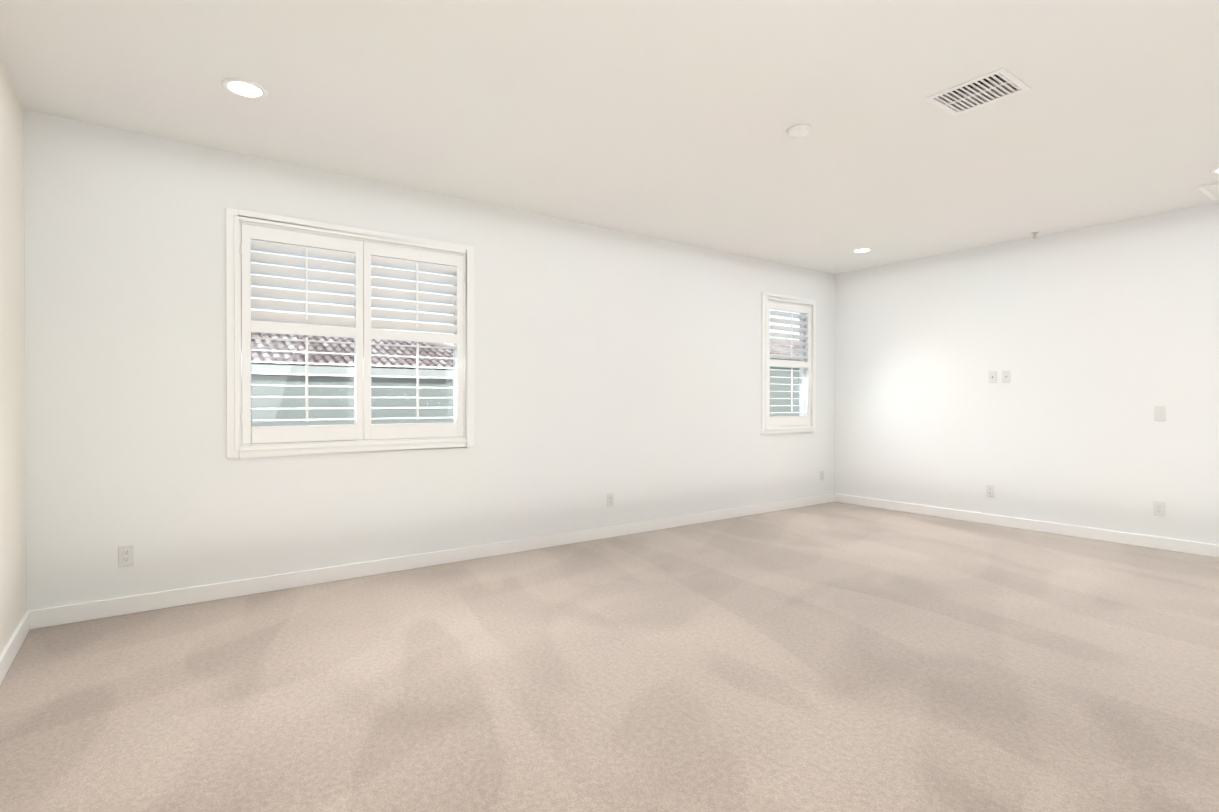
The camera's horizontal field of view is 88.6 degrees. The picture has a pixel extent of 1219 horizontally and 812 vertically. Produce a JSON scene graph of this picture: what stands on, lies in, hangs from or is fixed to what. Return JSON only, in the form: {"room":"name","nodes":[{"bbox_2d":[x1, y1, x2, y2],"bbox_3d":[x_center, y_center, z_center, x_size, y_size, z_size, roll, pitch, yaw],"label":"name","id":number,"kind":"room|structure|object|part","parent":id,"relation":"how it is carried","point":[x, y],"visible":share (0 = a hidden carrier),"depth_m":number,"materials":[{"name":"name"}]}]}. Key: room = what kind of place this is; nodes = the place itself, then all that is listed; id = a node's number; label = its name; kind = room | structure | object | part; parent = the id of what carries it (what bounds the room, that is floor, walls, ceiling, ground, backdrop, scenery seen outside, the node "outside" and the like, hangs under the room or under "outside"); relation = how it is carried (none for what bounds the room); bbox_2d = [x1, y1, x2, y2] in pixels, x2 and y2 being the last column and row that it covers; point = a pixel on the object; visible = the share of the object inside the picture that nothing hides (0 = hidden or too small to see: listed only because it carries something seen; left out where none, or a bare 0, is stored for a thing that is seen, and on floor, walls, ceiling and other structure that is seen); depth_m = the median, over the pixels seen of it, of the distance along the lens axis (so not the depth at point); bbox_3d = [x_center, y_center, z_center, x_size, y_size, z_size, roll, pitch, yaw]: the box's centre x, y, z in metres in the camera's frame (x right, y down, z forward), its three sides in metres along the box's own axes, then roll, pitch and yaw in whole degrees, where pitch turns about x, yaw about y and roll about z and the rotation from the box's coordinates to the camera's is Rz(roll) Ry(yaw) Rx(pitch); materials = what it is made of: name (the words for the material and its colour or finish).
{"room":"empty living room","nodes":[
{"label":"empty living room","id":0,"kind":"room"},
{"bbox_2d":[0,56,26,654],"bbox_3d":[-1.455,-0.175,0.939,0.150,2.765,5.800,0,0,-36],"label":"wall","id":1,"kind":"structure","parent":0,"point":[13,571],"depth_m":3.01,"materials":[{"name":"white paint"}]},
{"bbox_2d":[0,610,35,683],"bbox_3d":[-1.387,1.158,0.990,0.018,0.100,5.760,0,0,-36],"label":"baseboard","id":2,"kind":"structure","parent":1,"relation":"attached to","point":[28,622],"depth_m":2.99,"materials":[{"name":"white wood"}]},
{"bbox_2d":[24,110,834,610],"bbox_3d":[-0.226,-0.204,5.525,7.550,2.765,0.150,0,0,-36],"label":"wall","id":3,"kind":"structure","parent":0,"point":[624,368],"depth_m":4.28,"materials":[{"name":"white paint"}]},
{"bbox_2d":[118,545,133,565],"bbox_3d":[-2.766,0.856,3.576,0.070,0.115,0.012,0,0,-36],"label":"electrical outlet","id":4,"kind":"object","parent":3,"relation":"attached to","point":[126,555],"visible":1,"depth_m":3.57,"materials":[{"name":"white plastic"}]},
{"bbox_2d":[226,207,473,457],"bbox_3d":[-1.743,-0.454,4.388,1.634,1.549,0.160,0,0,-36],"label":"window","id":5,"kind":"structure","parent":3,"relation":"in","point":[235,220],"depth_m":4.22,"materials":[{"name":"white wood"}]},
{"bbox_2d":[240,224,464,443],"bbox_3d":[-1.711,-0.454,4.345,1.486,1.378,0.095,0,0,-36],"label":"window shutters","id":6,"kind":"object","parent":5,"relation":"attached to","point":[307,246],"visible":1,"depth_m":4.29,"materials":[{"name":"white wood"}]},
{"bbox_3d":[-1.775,-0.455,4.431,1.509,1.422,0.052,0,0,-36],"label":"large window sash","id":7,"kind":"part","parent":5,"relation":"part of","materials":[{"name":"white wood"}]},
{"bbox_2d":[36,493,835,628],"bbox_3d":[-0.178,1.129,5.469,7.258,0.100,0.018,0,0,-36],"label":"baseboard","id":8,"kind":"structure","parent":3,"relation":"attached to","point":[59,615],"depth_m":4.33,"materials":[{"name":"white wood"}]},
{"bbox_2d":[607,493,613,506],"bbox_3d":[0.010,0.843,5.607,0.070,0.115,0.012,0,0,-36],"label":"electrical outlet","id":9,"kind":"object","parent":3,"relation":"attached to","point":[610,499],"visible":1,"depth_m":5.60,"materials":[{"name":"white plastic"}]},
{"bbox_2d":[761,292,815,433],"bbox_3d":[2.004,-0.469,7.129,0.949,1.554,0.160,0,0,-36],"label":"window","id":10,"kind":"structure","parent":3,"relation":"in","point":[765,297],"depth_m":7.15,"materials":[{"name":"white wood"}]},
{"bbox_3d":[1.971,-0.470,7.174,0.824,1.427,0.050,0,0,-36],"label":"small window sash","id":11,"kind":"part","parent":10,"relation":"part of","materials":[{"name":"glass"}]},
{"bbox_2d":[767,300,810,425],"bbox_3d":[2.035,-0.470,7.086,0.801,1.383,0.095,0,0,-36],"label":"window shutters","id":12,"kind":"object","parent":10,"relation":"attached to","point":[785,420],"visible":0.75,"depth_m":7.07,"materials":[{"name":"white wood"}]},
{"bbox_2d":[820,471,823,480],"bbox_3d":[2.536,0.831,7.456,0.070,0.115,0.012,0,0,-36],"label":"electrical outlet","id":13,"kind":"object","parent":3,"relation":"attached to","point":[821,475],"visible":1,"depth_m":7.45,"materials":[{"name":"white plastic"}]},
{"bbox_2d":[0,502,1218,811],"bbox_3d":[1.531,1.254,3.133,7.550,0.120,6.100,0,0,-36],"label":"floor","id":14,"kind":"structure","parent":0,"point":[834,656],"depth_m":2.68,"materials":[{"name":"carpet"}]},
{"bbox_2d":[0,0,1218,273],"bbox_3d":[1.531,-1.646,3.114,7.550,0.150,6.100,0,0,-36],"label":"ceiling","id":15,"kind":"structure","parent":0,"point":[670,120],"depth_m":3.25,"materials":[{"name":"white paint"}]},
{"bbox_2d":[222,78,267,98],"bbox_3d":[-1.803,-1.568,3.091,0.198,0.007,0.198,0,0,-36],"label":"recessed light","id":16,"kind":"object","parent":15,"relation":"in","point":[244,88],"visible":1,"depth_m":3.08,"materials":[{"name":"white plastic"}]},
{"bbox_2d":[787,124,811,138],"bbox_3d":[1.081,-1.554,3.553,0.136,0.040,0.136,0,0,-36],"label":"smoke detector","id":17,"kind":"object","parent":15,"relation":"attached to","point":[799,131],"visible":1,"depth_m":3.52,"materials":[{"name":"white plastic"}]},
{"bbox_2d":[851,248,871,252],"bbox_3d":[2.578,-1.589,6.384,0.198,0.007,0.198,0,0,-36],"label":"recessed light","id":18,"kind":"object","parent":15,"relation":"in","point":[861,250],"visible":0.96,"depth_m":6.38,"materials":[{"name":"white plastic"}]},
{"bbox_2d":[924,67,1030,115],"bbox_3d":[1.844,-1.569,3.136,0.322,0.010,0.365,0,0,-36],"label":"ceiling vent","id":19,"kind":"object","parent":15,"relation":"in","point":[1004,74],"visible":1,"depth_m":3.09,"materials":[{"name":"white metal"}]},
{"bbox_2d":[1198,182,1218,199],"bbox_3d":[4.595,-1.587,4.390,0.463,0.044,0.600,0,0,-36],"label":"ceiling vent","id":20,"kind":"object","parent":15,"relation":"in","point":[1210,191],"visible":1,"depth_m":4.54,"materials":[{"name":"white metal"}]},
{"bbox_2d":[1210,167,1218,173],"bbox_3d":[4.120,-1.574,4.141,0.198,0.007,0.198,0,0,-36],"label":"recessed light","id":21,"kind":"object","parent":15,"relation":"in","point":[1215,171],"visible":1,"depth_m":4.19,"materials":[{"name":"white plastic"}]},
{"bbox_2d":[835,203,1218,544],"bbox_3d":[4.517,-0.203,5.309,0.150,2.765,5.800,0,0,-36],"label":"wall","id":22,"kind":"structure","parent":0,"point":[1099,342],"depth_m":5.80,"materials":[{"name":"white paint"}]},
{"bbox_2d":[986,484,993,496],"bbox_3d":[3.775,0.839,6.198,0.012,0.115,0.070,0,0,-36],"label":"electrical outlet","id":23,"kind":"object","parent":22,"relation":"attached to","point":[989,490],"visible":1,"depth_m":6.19,"materials":[{"name":"white plastic"}]},
{"bbox_2d":[989,371,996,382],"bbox_3d":[3.786,-0.286,6.173,0.008,0.115,0.070,0,0,-36],"label":"jack","id":24,"kind":"object","parent":22,"relation":"attached to","point":[992,376],"visible":1,"depth_m":6.17,"materials":[{"name":"white plastic"}]},
{"bbox_2d":[1002,371,1009,382],"bbox_3d":[3.853,-0.285,6.074,0.018,0.115,0.070,0,0,-36],"label":"jack","id":25,"kind":"object","parent":22,"relation":"attached to","point":[1005,376],"visible":1,"depth_m":6.07,"materials":[{"name":"white plastic"}]},
{"bbox_2d":[836,494,1218,557],"bbox_3d":[3.777,1.124,6.194,0.018,0.100,3.459,0,0,-36],"label":"baseboard","id":26,"kind":"structure","parent":22,"relation":"attached to","point":[1198,548],"depth_m":5.79,"materials":[{"name":"white wood"}]},
{"bbox_2d":[1154,501,1164,515],"bbox_3d":[4.537,0.846,5.157,0.012,0.115,0.070,0,0,-36],"label":"electrical outlet","id":27,"kind":"object","parent":22,"relation":"attached to","point":[1159,507],"visible":1,"depth_m":5.15,"materials":[{"name":"white plastic"}]},
{"bbox_2d":[1154,406,1164,419],"bbox_3d":[4.535,0.061,5.150,0.012,0.115,0.070,0,0,-36],"label":"light switch","id":28,"kind":"object","parent":22,"relation":"attached to","point":[1159,412],"visible":1,"depth_m":5.15,"materials":[{"name":"white plastic"}]},
{"label":"outside","id":29,"kind":"structure","parent":0,"visible":0},
{"label":"yard","id":30,"kind":"structure","parent":29,"visible":0},
{"bbox_2d":[251,320,453,426],"bbox_3d":[-13.919,0.968,12.519,25.400,6.309,7.200,0,0,-36],"label":"neighbor house","id":31,"kind":"structure","parent":30,"relation":"on","point":[312,414],"depth_m":14.46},
{"bbox_2d":[770,338,798,416],"bbox_3d":[11.340,0.464,31.000,32.000,7.079,7.200,0,0,-36],"label":"neighbor wing","id":32,"kind":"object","parent":30,"relation":"on","point":[775,373],"depth_m":23.19}
]}

